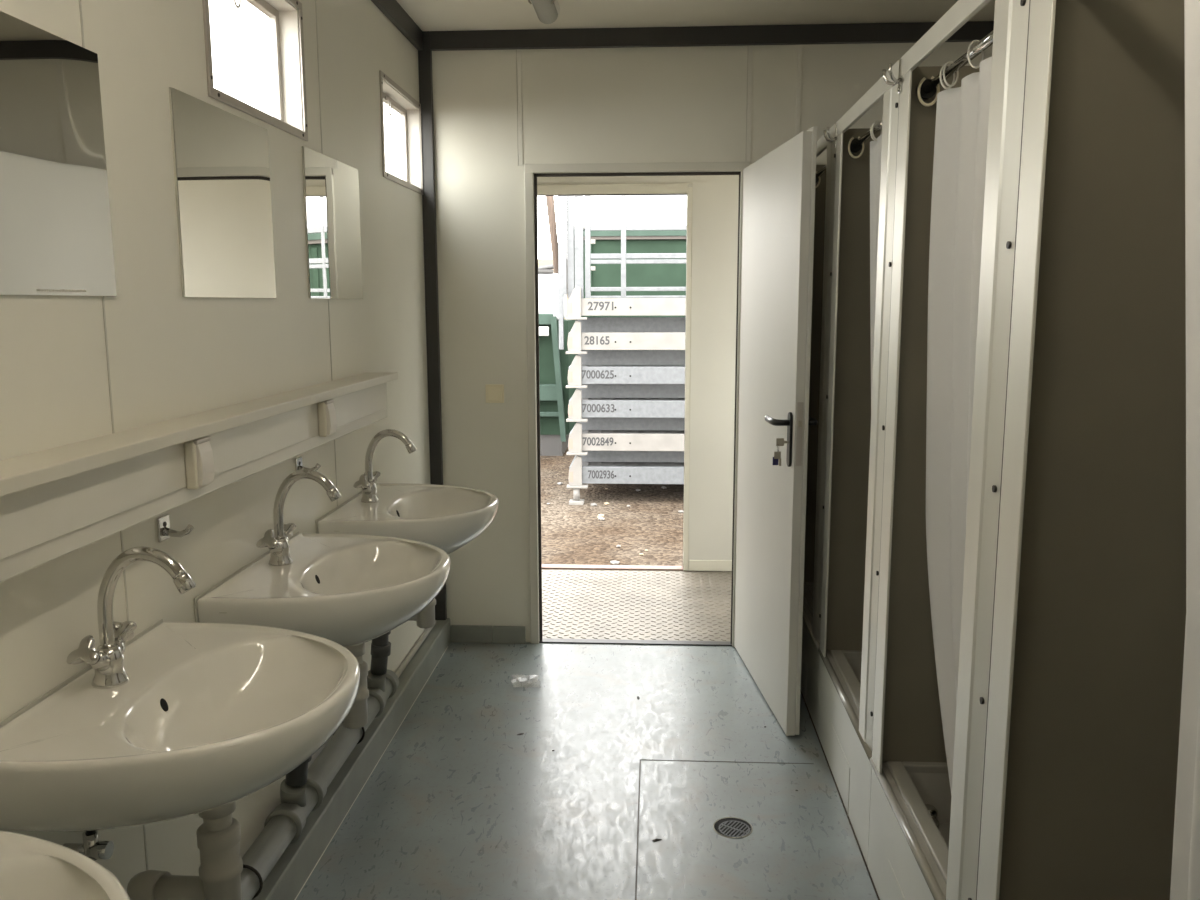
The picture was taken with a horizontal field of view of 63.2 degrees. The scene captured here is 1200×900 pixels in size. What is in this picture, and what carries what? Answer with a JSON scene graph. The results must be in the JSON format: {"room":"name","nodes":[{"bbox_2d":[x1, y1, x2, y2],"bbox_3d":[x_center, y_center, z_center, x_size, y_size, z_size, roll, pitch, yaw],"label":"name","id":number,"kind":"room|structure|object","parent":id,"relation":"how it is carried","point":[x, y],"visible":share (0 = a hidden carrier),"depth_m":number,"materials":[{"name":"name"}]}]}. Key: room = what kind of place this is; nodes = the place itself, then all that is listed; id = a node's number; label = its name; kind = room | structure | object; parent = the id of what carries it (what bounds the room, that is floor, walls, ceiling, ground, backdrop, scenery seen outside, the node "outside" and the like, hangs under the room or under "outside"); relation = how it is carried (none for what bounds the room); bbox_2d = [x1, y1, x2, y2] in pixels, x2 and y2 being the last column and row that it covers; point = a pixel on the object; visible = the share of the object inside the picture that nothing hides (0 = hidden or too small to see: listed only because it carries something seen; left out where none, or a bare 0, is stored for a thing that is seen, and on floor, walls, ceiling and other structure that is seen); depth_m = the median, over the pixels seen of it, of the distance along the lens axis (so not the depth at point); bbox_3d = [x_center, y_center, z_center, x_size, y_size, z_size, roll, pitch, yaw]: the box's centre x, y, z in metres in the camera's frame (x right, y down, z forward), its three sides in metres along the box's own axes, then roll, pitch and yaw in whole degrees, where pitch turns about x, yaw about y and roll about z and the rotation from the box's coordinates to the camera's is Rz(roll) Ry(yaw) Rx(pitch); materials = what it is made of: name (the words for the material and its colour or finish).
{"room":"shower room","nodes":[
{"label":"shower room","id":0,"kind":"room"},
{"bbox_2d":[0,0,429,891],"bbox_3d":[-0.923,0.065,1.328,0.080,2.672,5.819,0,9,3],"label":"wall","id":1,"kind":"structure","parent":0,"point":[73,369],"depth_m":1.98,"materials":[{"name":"paint"}]},
{"bbox_2d":[0,11,116,295],"bbox_3d":[-0.870,-0.437,1.453,0.009,0.407,0.478,0,9,3],"label":"wall mirror","id":2,"kind":"object","parent":1,"relation":"attached to","point":[56,231],"visible":1,"depth_m":1.53,"materials":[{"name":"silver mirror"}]},
{"bbox_2d":[37,289,85,291],"bbox_3d":[-0.863,-0.256,1.566,0.001,0.004,0.131,0,9,3],"label":"print","id":3,"kind":"object","parent":2,"relation":"attached to","point":[38,290],"depth_m":1.56,"materials":[{"name":"grey"}]},
{"bbox_2d":[0,830,129,899],"bbox_3d":[-0.676,0.662,0.888,0.468,0.803,0.602,0,9,3],"label":"washbasin","id":4,"kind":"object","parent":1,"relation":"attached to","point":[31,868],"visible":1,"depth_m":1.08,"materials":[{"name":"white ceramic"}]},
{"bbox_2d":[156,514,193,541],"bbox_3d":[-0.822,0.152,1.898,0.063,0.048,0.042,0,9,3],"label":"coat hook","id":5,"kind":"object","parent":1,"relation":"attached to","point":[164,532],"visible":1,"depth_m":1.89,"materials":[{"name":"silver metal"}]},
{"bbox_2d":[0,546,359,899],"bbox_3d":[-0.635,0.552,1.613,0.468,0.803,0.602,0,9,3],"label":"washbasin","id":6,"kind":"object","parent":1,"relation":"attached to","point":[173,720],"visible":1,"depth_m":1.55,"materials":[{"name":"white ceramic"}]},
{"bbox_2d":[66,546,195,688],"bbox_3d":[-0.741,0.268,1.579,0.183,0.230,0.148,0,9,3],"label":"tap","id":7,"kind":"object","parent":6,"relation":"on","point":[111,671],"depth_m":1.57,"materials":[{"name":"silver metal"}]},
{"bbox_2d":[0,382,386,581],"bbox_3d":[-0.834,0.085,1.501,0.083,0.130,3.445,0,9,3],"label":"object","id":8,"kind":"object","parent":1,"relation":"attached to","point":[44,523],"visible":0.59,"depth_m":1.66,"materials":[{"name":"plastic"}]},
{"bbox_2d":[184,437,214,489],"bbox_3d":[-0.756,0.024,1.845,0.033,0.093,0.060,0,9,3],"label":"power socket","id":9,"kind":"object","parent":8,"relation":"attached to","point":[199,462],"visible":0.98,"depth_m":1.82,"materials":[{"name":"beige plastic"}]},
{"bbox_2d":[317,399,336,436],"bbox_3d":[-0.715,-0.084,2.560,0.033,0.093,0.060,0,9,3],"label":"power socket","id":10,"kind":"object","parent":8,"relation":"attached to","point":[327,423],"visible":0.94,"depth_m":2.54,"materials":[{"name":"beige plastic"}]},
{"bbox_2d":[0,372,397,496],"bbox_3d":[-0.820,0.013,1.510,0.109,0.023,3.485,0,9,3],"label":"wall shelf","id":11,"kind":"object","parent":1,"relation":"attached to","point":[19,473],"visible":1,"depth_m":1.71,"materials":[{"name":"laminate"}]},
{"bbox_2d":[168,87,275,297],"bbox_3d":[-0.830,-0.547,2.180,0.008,0.407,0.476,0,9,3],"label":"wall mirror","id":12,"kind":"object","parent":1,"relation":"attached to","point":[221,157],"visible":1,"depth_m":2.14,"materials":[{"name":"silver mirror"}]},
{"bbox_2d":[202,0,307,140],"bbox_3d":[-0.857,-0.977,2.352,0.086,0.357,0.595,0,9,3],"label":"window","id":13,"kind":"structure","parent":1,"relation":"in","point":[285,38],"depth_m":2.60,"materials":[{"name":"metal"}]},
{"bbox_2d":[295,456,320,470],"bbox_3d":[-0.781,0.044,2.619,0.063,0.048,0.042,0,9,3],"label":"coat hook","id":14,"kind":"object","parent":1,"relation":"attached to","point":[298,461],"visible":0.7,"depth_m":2.61,"materials":[{"name":"silver metal"}]},
{"bbox_2d":[241,670,398,899],"bbox_3d":[-0.821,1.011,1.683,0.098,0.135,3.330,0,9,3],"label":"pipe","id":15,"kind":"object","parent":1,"relation":"attached to","point":[284,825],"visible":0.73,"depth_m":2.43,"materials":[{"name":"grey plastic"}]},
{"bbox_2d":[194,469,449,786],"bbox_3d":[-0.594,0.443,2.339,0.468,0.803,0.602,0,9,3],"label":"washbasin","id":16,"kind":"object","parent":1,"relation":"attached to","point":[349,591],"visible":0.88,"depth_m":2.25,"materials":[{"name":"white ceramic"}]},
{"bbox_2d":[256,469,340,566],"bbox_3d":[-0.700,0.159,2.305,0.183,0.230,0.148,0,9,3],"label":"tap","id":17,"kind":"object","parent":16,"relation":"on","point":[277,541],"depth_m":2.30,"materials":[{"name":"silver metal"}]},
{"bbox_2d":[301,146,362,298],"bbox_3d":[-0.787,-0.656,2.899,0.010,0.407,0.476,0,9,3],"label":"wall mirror","id":18,"kind":"object","parent":1,"relation":"attached to","point":[330,185],"visible":1,"depth_m":2.86,"materials":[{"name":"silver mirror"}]},
{"bbox_2d":[252,618,450,899],"bbox_3d":[-0.849,1.216,1.492,0.067,0.106,5.689,0,9,3],"label":"baseboard","id":19,"kind":"structure","parent":1,"relation":"attached to","point":[289,875],"depth_m":2.91,"materials":[{"name":"paint"}]},
{"bbox_2d":[395,620,435,677],"bbox_3d":[-0.834,1.051,2.131,0.022,0.027,4.200,0,9,3],"label":"supply pipe","id":20,"kind":"object","parent":19,"relation":"on","point":[426,632],"visible":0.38,"depth_m":3.82,"materials":[{"name":"grey plastic"}]},
{"bbox_2d":[371,0,422,50],"bbox_3d":[-0.878,-1.216,1.111,0.022,0.074,5.659,0,9,3],"label":"trim","id":21,"kind":"structure","parent":1,"relation":"attached to","point":[391,9],"depth_m":3.59,"materials":[{"name":"paint"}]},
{"bbox_2d":[379,70,423,194],"bbox_3d":[-0.781,-1.179,3.688,0.086,0.357,0.594,0,9,3],"label":"window","id":22,"kind":"structure","parent":1,"relation":"in","point":[410,114],"depth_m":3.93,"materials":[{"name":"metal"}]},
{"bbox_2d":[315,429,498,674],"bbox_3d":[-0.553,0.333,3.065,0.468,0.803,0.602,0,9,3],"label":"washbasin","id":23,"kind":"object","parent":1,"relation":"attached to","point":[448,518],"visible":0.77,"depth_m":3.00,"materials":[{"name":"white ceramic"}]},
{"bbox_2d":[353,429,416,503],"bbox_3d":[-0.659,0.049,3.030,0.183,0.230,0.148,0,9,3],"label":"tap","id":24,"kind":"object","parent":23,"relation":"on","point":[367,481],"depth_m":3.02,"materials":[{"name":"silver metal"}]},
{"bbox_2d":[296,569,877,899],"bbox_3d":[0.388,1.244,2.040,2.637,0.121,7.020,0,9,3],"label":"floor","id":25,"kind":"structure","parent":0,"point":[459,804],"depth_m":3.06,"materials":[{"name":"grey rubber"}]},
{"bbox_2d":[713,817,752,837],"bbox_3d":[0.378,1.072,2.771,0.113,0.002,0.113,0,9,3],"label":"floor drain","id":26,"kind":"object","parent":25,"relation":"on","point":[730,827],"visible":1,"depth_m":2.77,"materials":[{"name":"grey metal"}]},
{"bbox_2d":[801,123,835,732],"bbox_3d":[1.160,-0.084,3.607,0.858,2.036,0.818,0,9,3],"label":"cabin","id":27,"kind":"object","parent":25,"relation":"on","point":[824,193],"visible":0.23,"depth_m":3.55,"materials":[{"name":"silver metal"}]},
{"bbox_2d":[803,582,819,649],"bbox_3d":[1.169,0.677,3.715,0.804,0.134,0.806,0,9,3],"label":"shower tray","id":28,"kind":"object","parent":27,"relation":"on","point":[811,640],"depth_m":3.67,"materials":[{"name":"white plastic"}]},
{"bbox_2d":[816,60,898,866],"bbox_3d":[1.115,0.037,2.807,0.858,2.036,0.818,0,9,3],"label":"shower stall","id":29,"kind":"object","parent":25,"relation":"on","point":[855,439],"visible":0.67,"depth_m":3.08,"materials":[{"name":"silver metal"}]},
{"bbox_2d":[818,648,871,760],"bbox_3d":[1.123,0.798,2.915,0.804,0.134,0.806,0,9,3],"label":"shower tray","id":30,"kind":"object","parent":29,"relation":"on","point":[839,668],"depth_m":3.02,"materials":[{"name":"white plastic"}]},
{"bbox_2d":[847,138,861,152],"bbox_3d":[0.794,-0.948,3.038,0.042,0.042,0.021,0,9,3],"label":"socket","id":31,"kind":"object","parent":29,"relation":"attached to","point":[853,149],"depth_m":3.03,"materials":[{"name":"black plastic"}]},
{"bbox_2d":[848,136,863,157],"bbox_3d":[0.793,-0.937,3.019,0.050,0.067,0.007,0,9,3],"label":"curtain ring","id":32,"kind":"object","parent":29,"relation":"hanging from","point":[852,138],"visible":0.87,"depth_m":3.02,"materials":[{"name":"beige plastic"}]},
{"bbox_2d":[870,117,882,405],"bbox_3d":[0.804,-0.057,2.718,0.100,1.709,0.444,0,9,3],"label":"shower curtain","id":33,"kind":"object","parent":29,"relation":"hanging from","point":[876,145],"visible":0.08,"depth_m":2.82,"materials":[{"name":"fabric"}]},
{"bbox_2d":[866,0,1029,899],"bbox_3d":[1.069,0.158,2.007,0.858,2.036,0.818,0,9,3],"label":"shower stall","id":34,"kind":"object","parent":25,"relation":"on","point":[924,840],"visible":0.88,"depth_m":2.25,"materials":[{"name":"metal"}]},
{"bbox_2d":[870,757,950,899],"bbox_3d":[1.078,0.919,2.116,0.804,0.134,0.806,0,9,3],"label":"shower tray","id":35,"kind":"object","parent":34,"relation":"on","point":[910,799],"depth_m":2.31,"materials":[{"name":"white plastic"}]},
{"bbox_2d":[916,79,936,99],"bbox_3d":[0.749,-0.827,2.239,0.042,0.042,0.021,0,9,3],"label":"socket","id":36,"kind":"object","parent":34,"relation":"attached to","point":[925,95],"depth_m":2.23,"materials":[{"name":"black plastic"}]},
{"bbox_2d":[917,76,939,106],"bbox_3d":[0.748,-0.817,2.220,0.050,0.067,0.007,0,9,3],"label":"curtain ring","id":37,"kind":"object","parent":34,"relation":"hanging from","point":[921,101],"visible":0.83,"depth_m":2.22,"materials":[{"name":"beige plastic"}]},
{"bbox_2d":[926,40,991,796],"bbox_3d":[0.773,0.056,2.024,0.117,1.724,0.659,0,9,3],"label":"shower curtain","id":38,"kind":"object","parent":34,"relation":"hanging from","point":[962,113],"visible":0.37,"depth_m":2.11,"materials":[{"name":"plastic"}]},
{"bbox_2d":[976,0,1185,899],"bbox_3d":[1.041,0.279,1.202,0.824,2.036,0.808,0,9,3],"label":"partition","id":39,"kind":"object","parent":25,"relation":"on","point":[1089,620],"visible":1,"depth_m":1.55,"materials":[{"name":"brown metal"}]},
{"bbox_2d":[1170,0,1199,899],"bbox_3d":[0.712,0.189,1.091,0.099,1.709,0.392,0,9,3],"label":"shower curtain","id":40,"kind":"object","parent":39,"relation":"hanging from","point":[1185,872],"visible":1,"depth_m":1.19,"materials":[{"name":"plastic"}]},
{"bbox_2d":[537,175,738,570],"bbox_3d":[0.606,-0.510,5.287,2.585,2.620,0.060,0,9,3],"label":"wall","id":41,"kind":"structure","parent":0,"point":[715,197],"depth_m":5.25,"materials":[{"name":"white paint"}]},
{"bbox_2d":[537,183,692,570],"bbox_3d":[0.012,-0.372,5.340,0.964,2.102,0.075,0,9,3],"label":"door frame","id":42,"kind":"structure","parent":41,"relation":"in","point":[622,188],"depth_m":5.21,"materials":[{"name":"paint"}]},
{"bbox_2d":[689,560,731,570],"bbox_3d":[1.196,0.646,5.391,1.405,0.060,0.014,0,9,3],"label":"baseboard","id":43,"kind":"structure","parent":41,"relation":"attached to","point":[694,565],"depth_m":5.42,"materials":[{"name":"paint"}]},
{"bbox_2d":[396,0,994,30],"bbox_3d":[0.288,-1.298,1.053,2.517,0.100,5.819,0,9,3],"label":"ceiling","id":44,"kind":"structure","parent":0,"point":[429,15],"depth_m":3.66,"materials":[{"name":"paint"}]},
{"bbox_2d":[528,0,559,23],"bbox_3d":[-0.228,-1.498,2.932,0.102,0.064,1.310,0,9,3],"label":"ceiling lamp","id":45,"kind":"object","parent":44,"relation":"attached to","point":[547,11],"visible":1,"depth_m":3.45,"materials":[{"name":"white plastic"}]},
{"bbox_2d":[432,42,992,642],"bbox_3d":[0.463,-0.356,4.093,2.377,2.672,0.068,0,9,3],"label":"wall","id":46,"kind":"structure","parent":0,"point":[496,113],"depth_m":3.96,"materials":[{"name":"paint"}]},
{"bbox_2d":[418,31,446,619],"bbox_3d":[-0.702,-0.415,4.104,0.050,2.552,0.030,0,9,3],"label":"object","id":47,"kind":"structure","parent":46,"relation":"attached to","point":[425,55],"depth_m":4.04,"materials":[{"name":"paint"}]},
{"bbox_2d":[450,625,525,643],"bbox_3d":[0.070,0.813,4.251,1.456,0.075,0.020,0,9,3],"label":"baseboard","id":48,"kind":"structure","parent":46,"relation":"attached to","point":[459,633],"depth_m":4.27,"materials":[{"name":"paint"}]},
{"bbox_2d":[485,384,503,402],"bbox_3d":[-0.445,-0.238,4.125,0.078,0.078,0.012,0,9,3],"label":"light switch","id":49,"kind":"object","parent":46,"relation":"attached to","point":[494,393],"visible":1,"depth_m":4.12,"materials":[{"name":"beige plastic"}]},
{"bbox_2d":[524,161,749,646],"bbox_3d":[0.153,-0.162,4.138,0.914,2.036,0.094,0,9,3],"label":"door","id":50,"kind":"structure","parent":46,"relation":"in","point":[531,171],"depth_m":4.07,"materials":[{"name":"paint"}]},
{"bbox_2d":[734,126,817,735],"bbox_3d":[0.620,-0.081,3.626,0.157,2.010,0.907,-1,9,-4],"label":"door leaf","id":51,"kind":"structure","parent":50,"relation":"attached to","point":[778,208],"depth_m":3.44,"materials":[{"name":"metal"}]},
{"bbox_2d":[772,438,787,465],"bbox_3d":[0.599,0.007,3.238,0.047,0.093,0.022,-3,9,-20],"label":"bunch","id":52,"kind":"object","parent":51,"relation":"hanging from","point":[779,441],"visible":1,"depth_m":3.23,"materials":[{"name":"silver metal"}]},
{"bbox_2d":[430,21,993,50],"bbox_3d":[0.482,-1.636,3.852,2.327,0.069,0.030,0,9,3],"label":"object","id":53,"kind":"structure","parent":46,"relation":"attached to","point":[907,32],"depth_m":3.84,"materials":[{"name":"paint"}]},
{"label":"outside","id":54,"kind":"structure","parent":0,"visible":0},
{"bbox_2d":[540,447,683,565],"bbox_3d":[0.928,-0.655,16.562,50.000,0.200,57.000,0,9,3],"label":"ground","id":55,"kind":"structure","parent":54,"point":[570,534],"depth_m":7.72,"materials":[{"name":"brown gravel"}]},
{"bbox_2d":[538,259,567,318],"bbox_3d":[-3.860,-2.621,20.284,8.000,2.600,0.400,0,9,3],"label":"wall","id":56,"kind":"structure","parent":55,"relation":"on","point":[541,262],"depth_m":19.75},
{"bbox_2d":[539,314,577,455],"bbox_3d":[-1.647,-0.800,11.500,2.660,1.610,1.440,0,9,3],"label":"container","id":57,"kind":"object","parent":55,"relation":"on","point":[554,363],"visible":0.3,"depth_m":10.87,"materials":[{"name":"metal"}]},
{"bbox_2d":[538,265,566,319],"bbox_3d":[-1.192,-1.799,11.196,1.550,0.612,0.890,0,9,3],"label":"tank","id":58,"kind":"object","parent":57,"relation":"on","point":[548,292],"visible":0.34,"depth_m":10.72,"materials":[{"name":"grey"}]},
{"bbox_2d":[546,196,557,273],"bbox_3d":[-0.630,-2.146,12.880,0.307,3.856,0.130,0,9,3],"label":"wooden pole","id":59,"kind":"object","parent":58,"relation":"on","point":[550,203],"visible":0.19,"depth_m":12.73,"materials":[{"name":"brown wood"}]},
{"bbox_2d":[569,488,583,504],"bbox_3d":[1.232,0.266,9.305,2.895,0.142,1.970,0,9,3],"label":"stack foot","id":60,"kind":"object","parent":55,"relation":"on","point":[576,500],"visible":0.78,"depth_m":8.44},
{"bbox_2d":[567,451,683,487],"bbox_3d":[1.291,0.044,9.273,3.055,0.302,1.960,0,9,3],"label":"steel frame","id":61,"kind":"object","parent":60,"relation":"on","point":[597,467],"visible":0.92,"depth_m":8.44,"materials":[{"name":"grey metal"}]},
{"bbox_2d":[566,417,684,454],"bbox_3d":[1.290,-0.241,9.230,3.055,0.302,1.960,0,9,3],"label":"steel frame","id":62,"kind":"object","parent":61,"relation":"on","point":[596,434],"visible":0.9,"depth_m":8.40,"materials":[{"name":"grey metal"}]},
{"bbox_2d":[566,384,684,421],"bbox_3d":[1.290,-0.526,9.187,3.055,0.302,1.960,0,9,3],"label":"steel frame","id":63,"kind":"object","parent":62,"relation":"on","point":[596,400],"visible":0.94,"depth_m":8.35,"materials":[{"name":"grey metal"}]},
{"bbox_2d":[566,350,684,387],"bbox_3d":[1.289,-0.811,9.144,3.055,0.302,1.960,0,9,3],"label":"steel frame","id":64,"kind":"object","parent":63,"relation":"on","point":[596,366],"visible":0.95,"depth_m":8.32,"materials":[{"name":"grey metal"}]},
{"bbox_2d":[566,317,685,353],"bbox_3d":[1.288,-1.097,9.101,3.055,0.302,1.960,0,9,3],"label":"steel frame","id":65,"kind":"object","parent":64,"relation":"on","point":[593,333],"visible":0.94,"depth_m":8.27,"materials":[{"name":"grey metal"}]},
{"bbox_2d":[565,286,685,319],"bbox_3d":[1.288,-1.371,9.059,3.055,0.281,1.960,0,9,3],"label":"steel frame","id":66,"kind":"object","parent":65,"relation":"on","point":[577,306],"visible":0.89,"depth_m":8.21,"materials":[{"name":"grey metal"}]},
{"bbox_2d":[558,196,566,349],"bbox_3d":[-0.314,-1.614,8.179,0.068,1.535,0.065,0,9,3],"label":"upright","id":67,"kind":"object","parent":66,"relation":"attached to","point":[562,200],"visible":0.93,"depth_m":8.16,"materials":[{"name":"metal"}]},
{"bbox_2d":[567,196,574,297],"bbox_3d":[-0.247,-1.832,8.171,0.058,1.104,0.048,0,9,3],"label":"upright","id":68,"kind":"object","parent":66,"relation":"on","point":[570,199],"visible":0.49,"depth_m":8.16,"materials":[{"name":"metal"}]},
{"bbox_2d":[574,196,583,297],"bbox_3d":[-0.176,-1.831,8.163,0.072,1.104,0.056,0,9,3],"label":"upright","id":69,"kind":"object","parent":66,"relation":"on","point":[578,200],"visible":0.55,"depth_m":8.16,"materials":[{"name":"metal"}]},
{"bbox_2d":[585,195,686,297],"bbox_3d":[1.268,-1.823,8.090,2.792,1.104,0.040,0,9,3],"label":"railing panel","id":70,"kind":"object","parent":66,"relation":"on","point":[647,258],"visible":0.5,"depth_m":8.16,"materials":[{"name":"metal"}]},
{"bbox_2d":[610,561,618,564],"bbox_3d":[0.099,0.751,6.509,0.063,0.029,0.046,-3,9,-17],"label":"stone","id":71,"kind":"object","parent":55,"relation":"on","point":[611,562],"visible":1,"depth_m":6.49,"materials":[{"name":"beige stone"}]},
{"bbox_2d":[574,229,686,354],"bbox_3d":[2.711,-1.555,13.043,6.100,2.620,2.280,0,9,3],"label":"metal railing","id":72,"kind":"object","parent":55,"relation":"on","point":[637,241],"visible":0.02,"depth_m":11.98,"materials":[{"name":"metal"}]},
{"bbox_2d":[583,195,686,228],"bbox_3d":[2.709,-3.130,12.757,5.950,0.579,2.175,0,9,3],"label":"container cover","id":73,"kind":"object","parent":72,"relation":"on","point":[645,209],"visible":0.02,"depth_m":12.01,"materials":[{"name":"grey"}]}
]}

